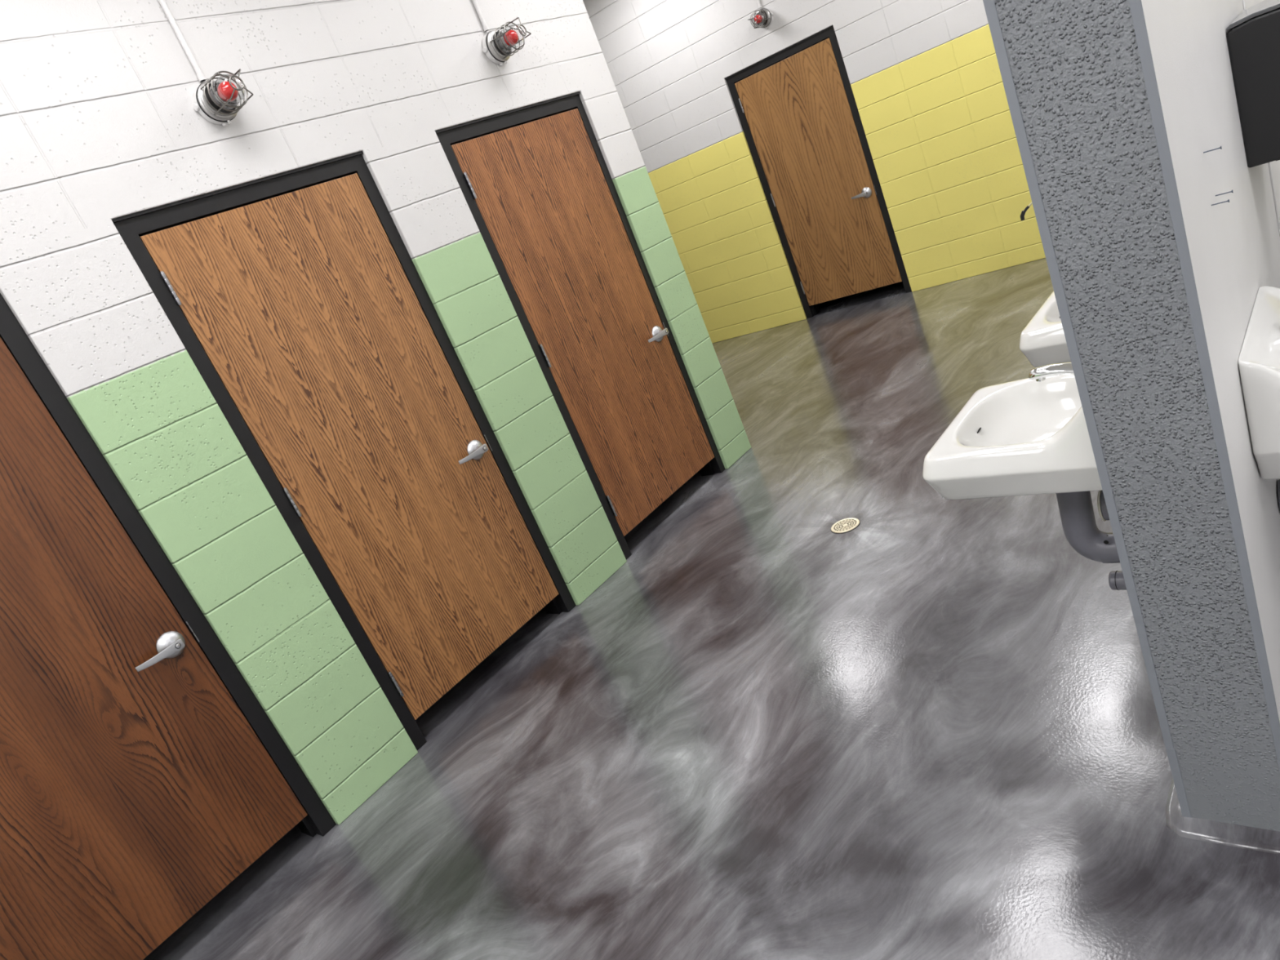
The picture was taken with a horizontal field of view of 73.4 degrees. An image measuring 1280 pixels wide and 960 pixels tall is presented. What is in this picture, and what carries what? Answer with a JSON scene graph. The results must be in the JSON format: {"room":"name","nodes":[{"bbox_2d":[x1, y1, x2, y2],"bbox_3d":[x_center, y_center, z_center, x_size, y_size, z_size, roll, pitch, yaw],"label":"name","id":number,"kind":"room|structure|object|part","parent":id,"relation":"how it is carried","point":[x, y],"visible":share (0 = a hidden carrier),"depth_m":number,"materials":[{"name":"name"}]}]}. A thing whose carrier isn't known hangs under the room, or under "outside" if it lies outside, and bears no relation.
{"room":"public restroom","nodes":[
{"label":"public restroom","id":0,"kind":"room"},
{"bbox_2d":[0,0,751,824],"bbox_3d":[-1.919,-0.114,2.625,0.200,3.380,6.615,-6,24,43],"label":"wall","id":1,"kind":"structure","parent":0,"point":[100,123],"depth_m":3.13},
{"bbox_2d":[0,293,336,959],"bbox_3d":[-1.865,0.558,2.545,0.212,2.206,1.032,-6,24,43],"label":"door","id":2,"kind":"structure","parent":1,"relation":"in","point":[142,774],"depth_m":2.67,"materials":[{"name":"brown wood"}]},
{"bbox_3d":[-1.542,0.565,2.760,0.150,0.035,0.021,-36,21,-35],"label":"lever","id":3,"kind":"part","parent":2,"relation":"part of","materials":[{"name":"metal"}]},
{"bbox_3d":[-1.529,0.541,2.815,0.053,0.089,0.089,-6,24,43],"label":"handle","id":4,"kind":"part","parent":2,"relation":"part of","materials":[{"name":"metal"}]},
{"bbox_3d":[-1.504,0.510,2.885,0.013,0.082,0.004,-6,24,43],"label":"strike plate","id":5,"kind":"part","parent":2,"relation":"part of","materials":[{"name":"metal"}]},
{"bbox_2d":[158,0,206,82],"bbox_3d":[-1.688,-1.762,2.898,0.025,0.818,0.025,-6,24,43],"label":"conduit","id":6,"kind":"object","parent":1,"relation":"attached to","point":[200,75],"visible":1,"depth_m":2.97,"materials":[{"name":"white metal"}]},
{"bbox_2d":[193,68,253,126],"bbox_3d":[-1.438,-1.335,2.985,0.202,0.152,0.156,-6,24,43],"label":"lamp","id":7,"kind":"object","parent":1,"relation":"attached to","point":[216,101],"visible":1,"depth_m":2.98,"materials":[{"name":"silver metal"}]},
{"bbox_2d":[213,90,226,105],"bbox_3d":[-1.457,-1.338,2.998,0.042,0.048,0.048,-6,24,43],"label":"socket","id":8,"kind":"object","parent":7,"relation":"attached to","point":[215,99],"depth_m":2.99,"materials":[{"name":"metal"}]},
{"bbox_3d":[-1.422,-1.342,2.966,0.062,0.065,0.065,-6,24,43],"label":"red globe","id":9,"kind":"part","parent":7,"relation":"part of","materials":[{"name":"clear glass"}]},
{"bbox_2d":[111,151,576,750],"bbox_3d":[-1.045,-0.116,3.499,0.212,2.206,1.032,-6,24,43],"label":"door","id":10,"kind":"structure","parent":1,"relation":"in","point":[297,297],"depth_m":3.40,"materials":[{"name":"brown wood"}]},
{"bbox_3d":[-0.720,-0.111,3.717,0.150,0.035,0.021,-36,21,-35],"label":"lever","id":11,"kind":"part","parent":10,"relation":"part of","materials":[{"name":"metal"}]},
{"bbox_3d":[-0.707,-0.134,3.772,0.053,0.089,0.089,-6,24,43],"label":"handle","id":12,"kind":"part","parent":10,"relation":"part of","materials":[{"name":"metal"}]},
{"bbox_2d":[471,0,488,31],"bbox_3d":[-0.863,-2.441,3.859,0.025,0.818,0.025,-6,24,43],"label":"conduit","id":13,"kind":"object","parent":1,"relation":"attached to","point":[485,26],"visible":1,"depth_m":3.96,"materials":[{"name":"white metal"}]},
{"bbox_2d":[482,17,531,66],"bbox_3d":[-0.605,-2.019,3.953,0.206,0.152,0.156,-8,23,40],"label":"lamp","id":14,"kind":"object","parent":1,"relation":"attached to","point":[497,46],"visible":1,"depth_m":3.95,"materials":[{"name":"metal"}]},
{"bbox_2d":[498,36,508,48],"bbox_3d":[-0.625,-2.022,3.967,0.042,0.048,0.048,-8,23,40],"label":"socket","id":15,"kind":"object","parent":14,"relation":"attached to","point":[503,38],"depth_m":3.95,"materials":[{"name":"metal"}]},
{"bbox_3d":[-0.589,-2.026,3.936,0.062,0.065,0.065,-8,23,40],"label":"red globe","id":16,"kind":"part","parent":14,"relation":"part of","materials":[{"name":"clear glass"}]},
{"bbox_2d":[435,91,724,559],"bbox_3d":[-0.228,-0.788,4.452,0.212,2.206,1.020,-6,24,43],"label":"door","id":17,"kind":"structure","parent":1,"relation":"in","point":[535,182],"depth_m":4.37,"materials":[{"name":"brown wood"}]},
{"bbox_3d":[0.114,-0.809,4.728,0.053,0.089,0.089,-6,24,43],"label":"handle","id":18,"kind":"part","parent":17,"relation":"part of","materials":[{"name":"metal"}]},
{"bbox_3d":[0.101,-0.786,4.673,0.150,0.035,0.021,-36,21,-35],"label":"lever","id":19,"kind":"part","parent":17,"relation":"part of","materials":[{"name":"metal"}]},
{"bbox_2d":[142,257,1279,959],"bbox_3d":[0.170,0.348,4.511,10.400,0.120,11.500,-6,24,43],"label":"floor","id":20,"kind":"structure","parent":0,"point":[929,728],"depth_m":2.72,"materials":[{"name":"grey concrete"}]},
{"bbox_2d":[831,517,860,533],"bbox_3d":[0.909,0.201,3.804,0.133,0.005,0.133,-6,24,43],"label":"floor drain","id":21,"kind":"object","parent":20,"relation":"on","point":[846,525],"visible":1,"depth_m":3.80,"materials":[{"name":"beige metal"}]},
{"bbox_2d":[582,0,1045,343],"bbox_3d":[1.909,-3.160,6.786,10.200,3.380,0.200,-8,23,40],"label":"wall","id":22,"kind":"structure","parent":0,"point":[925,77],"depth_m":7.07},
{"bbox_2d":[756,0,761,8],"bbox_3d":[0.817,-4.155,6.789,0.025,0.813,0.025,-6,24,43],"label":"conduit","id":23,"kind":"object","parent":22,"relation":"attached to","point":[757,1],"visible":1,"depth_m":6.89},
{"bbox_2d":[747,8,773,28],"bbox_3d":[0.958,-3.681,6.870,0.156,0.152,0.202,-8,23,40],"label":"lamp","id":24,"kind":"object","parent":22,"relation":"attached to","point":[763,17],"visible":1,"depth_m":6.87,"materials":[{"name":"metal"}]},
{"bbox_3d":[0.942,-3.674,6.850,0.065,0.065,0.062,-8,23,40],"label":"red globe","id":25,"kind":"part","parent":24,"relation":"part of","materials":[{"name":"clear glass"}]},
{"bbox_2d":[724,25,911,318],"bbox_3d":[1.555,-2.549,7.396,1.025,2.206,0.212,-8,23,40],"label":"door","id":26,"kind":"structure","parent":22,"relation":"in","point":[796,107],"depth_m":7.33,"materials":[{"name":"brown wood"}]},
{"bbox_3d":[1.826,-2.374,7.183,0.150,0.035,0.021,-4,26,47],"label":"lever","id":27,"kind":"part","parent":26,"relation":"part of","materials":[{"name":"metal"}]},
{"bbox_3d":[1.882,-2.392,7.167,0.089,0.089,0.053,-8,23,40],"label":"handle","id":28,"kind":"part","parent":26,"relation":"part of","materials":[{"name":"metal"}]},
{"bbox_2d":[922,362,1126,590],"bbox_3d":[1.052,-0.009,2.159,0.474,0.663,0.495,-6,24,43],"label":"sink","id":29,"kind":"object","parent":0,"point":[1030,435],"visible":0.68,"depth_m":2.12,"materials":[{"name":"white ceramic"}]},
{"bbox_2d":[922,374,1102,499],"bbox_3d":[0.979,-0.177,2.103,0.470,0.267,0.496,-6,24,43],"label":"basin","id":30,"kind":"object","parent":29,"relation":"in","point":[1030,435],"depth_m":2.07,"materials":[{"name":"white ceramic"}]},
{"bbox_2d":[1028,362,1074,382],"bbox_3d":[1.011,-0.271,2.009,0.200,0.083,0.060,-6,24,43],"label":"faucet","id":31,"kind":"object","parent":29,"relation":"on","point":[1039,374],"depth_m":2.03,"materials":[{"name":"silver metal"}]},
{"bbox_2d":[1019,291,1071,367],"bbox_3d":[1.545,-0.414,2.732,0.474,0.663,0.495,-6,24,43],"label":"sink","id":32,"kind":"object","parent":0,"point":[1042,341],"visible":0.11,"depth_m":2.66,"materials":[{"name":"white ceramic"}]},
{"bbox_2d":[994,0,1279,831],"bbox_3d":[0.625,-0.754,1.296,0.179,3.368,0.002,-6,24,43],"label":"wall","id":33,"kind":"structure","parent":0,"point":[1076,68],"depth_m":1.49,"materials":[{"name":"grey paint"}]},
{"bbox_2d":[982,0,1173,748],"bbox_3d":[0.519,-0.831,1.332,0.016,3.175,0.003,-6,24,43],"label":"trim","id":34,"kind":"structure","parent":33,"relation":"attached to","point":[989,5],"depth_m":1.53,"materials":[{"name":"grey paint"}]},
{"bbox_2d":[1165,747,1191,817],"bbox_3d":[1.150,0.648,1.834,0.017,0.193,0.003,-6,24,43],"label":"trim","id":35,"kind":"structure","parent":33,"relation":"attached to","point":[1171,754],"depth_m":1.83,"materials":[{"name":"grey paint"}]},
{"bbox_2d":[1128,0,1279,771],"bbox_3d":[0.694,-0.761,1.231,0.015,3.368,0.003,-6,24,43],"label":"trim","id":36,"kind":"structure","parent":33,"relation":"attached to","point":[1135,6],"depth_m":1.42,"materials":[{"name":"grey paint"}]},
{"bbox_2d":[1164,777,1279,854],"bbox_3d":[1.421,0.593,1.991,0.285,0.016,0.666,-6,24,43],"label":"trim","id":37,"kind":"structure","parent":33,"relation":"attached to","point":[1238,836],"depth_m":1.81,"materials":[{"name":"silver metal"}]},
{"bbox_2d":[1141,0,1279,722],"bbox_3d":[2.232,-2.068,3.167,0.205,3.380,5.587,-6,24,43],"label":"wall","id":38,"kind":"structure","parent":0,"point":[1234,245],"depth_m":1.61,"materials":[{"name":"white paint"}]},
{"bbox_2d":[1020,202,1032,220],"bbox_3d":[0.769,-0.547,1.645,0.095,0.078,0.008,-6,24,43],"label":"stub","id":39,"kind":"object","parent":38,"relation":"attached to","point":[1023,212],"visible":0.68,"depth_m":1.68,"materials":[{"name":"black metal"}]},
{"bbox_2d":[1203,146,1222,153],"bbox_3d":[1.014,-0.585,1.523,0.029,0.006,0.006,-6,24,43],"label":"screw","id":40,"kind":"object","parent":38,"relation":"attached to","point":[1220,147],"visible":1,"depth_m":1.52,"materials":[{"name":"metal"}]},
{"bbox_2d":[1211,199,1229,205],"bbox_3d":[1.039,-0.496,1.540,0.029,0.006,0.006,-6,24,43],"label":"screw","id":41,"kind":"object","parent":38,"relation":"attached to","point":[1228,201],"visible":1,"depth_m":1.54,"materials":[{"name":"metal"}]},
{"bbox_2d":[1215,189,1233,195],"bbox_3d":[1.073,-0.526,1.580,0.029,0.006,0.006,-6,24,43],"label":"screw","id":42,"kind":"object","parent":38,"relation":"attached to","point":[1232,191],"visible":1,"depth_m":1.58,"materials":[{"name":"metal"}]},
{"bbox_2d":[1226,0,1279,167],"bbox_3d":[1.482,-0.916,1.905,0.240,0.318,0.295,-6,24,43],"label":"dispenser","id":43,"kind":"object","parent":38,"relation":"attached to","point":[1253,40],"visible":1,"depth_m":1.85,"materials":[{"name":"black plastic"}]},
{"bbox_3d":[1.433,-1.033,1.865,0.238,0.052,0.287,-6,24,43],"label":"lid","id":44,"kind":"part","parent":43,"relation":"part of","materials":[{"name":"grey plastic"}]},
{"bbox_2d":[1238,285,1279,508],"bbox_3d":[1.540,-0.062,1.702,0.474,0.663,0.495,-6,24,43],"label":"sink","id":45,"kind":"object","parent":38,"relation":"attached to","point":[1259,360],"visible":1,"depth_m":1.64,"materials":[{"name":"white ceramic"}]},
{"bbox_2d":[1242,0,1279,235],"bbox_3d":[2.843,-1.935,3.651,0.004,2.400,4.365,-6,24,43],"label":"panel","id":46,"kind":"object","parent":38,"relation":"attached to","point":[1274,166],"depth_m":2.27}
]}

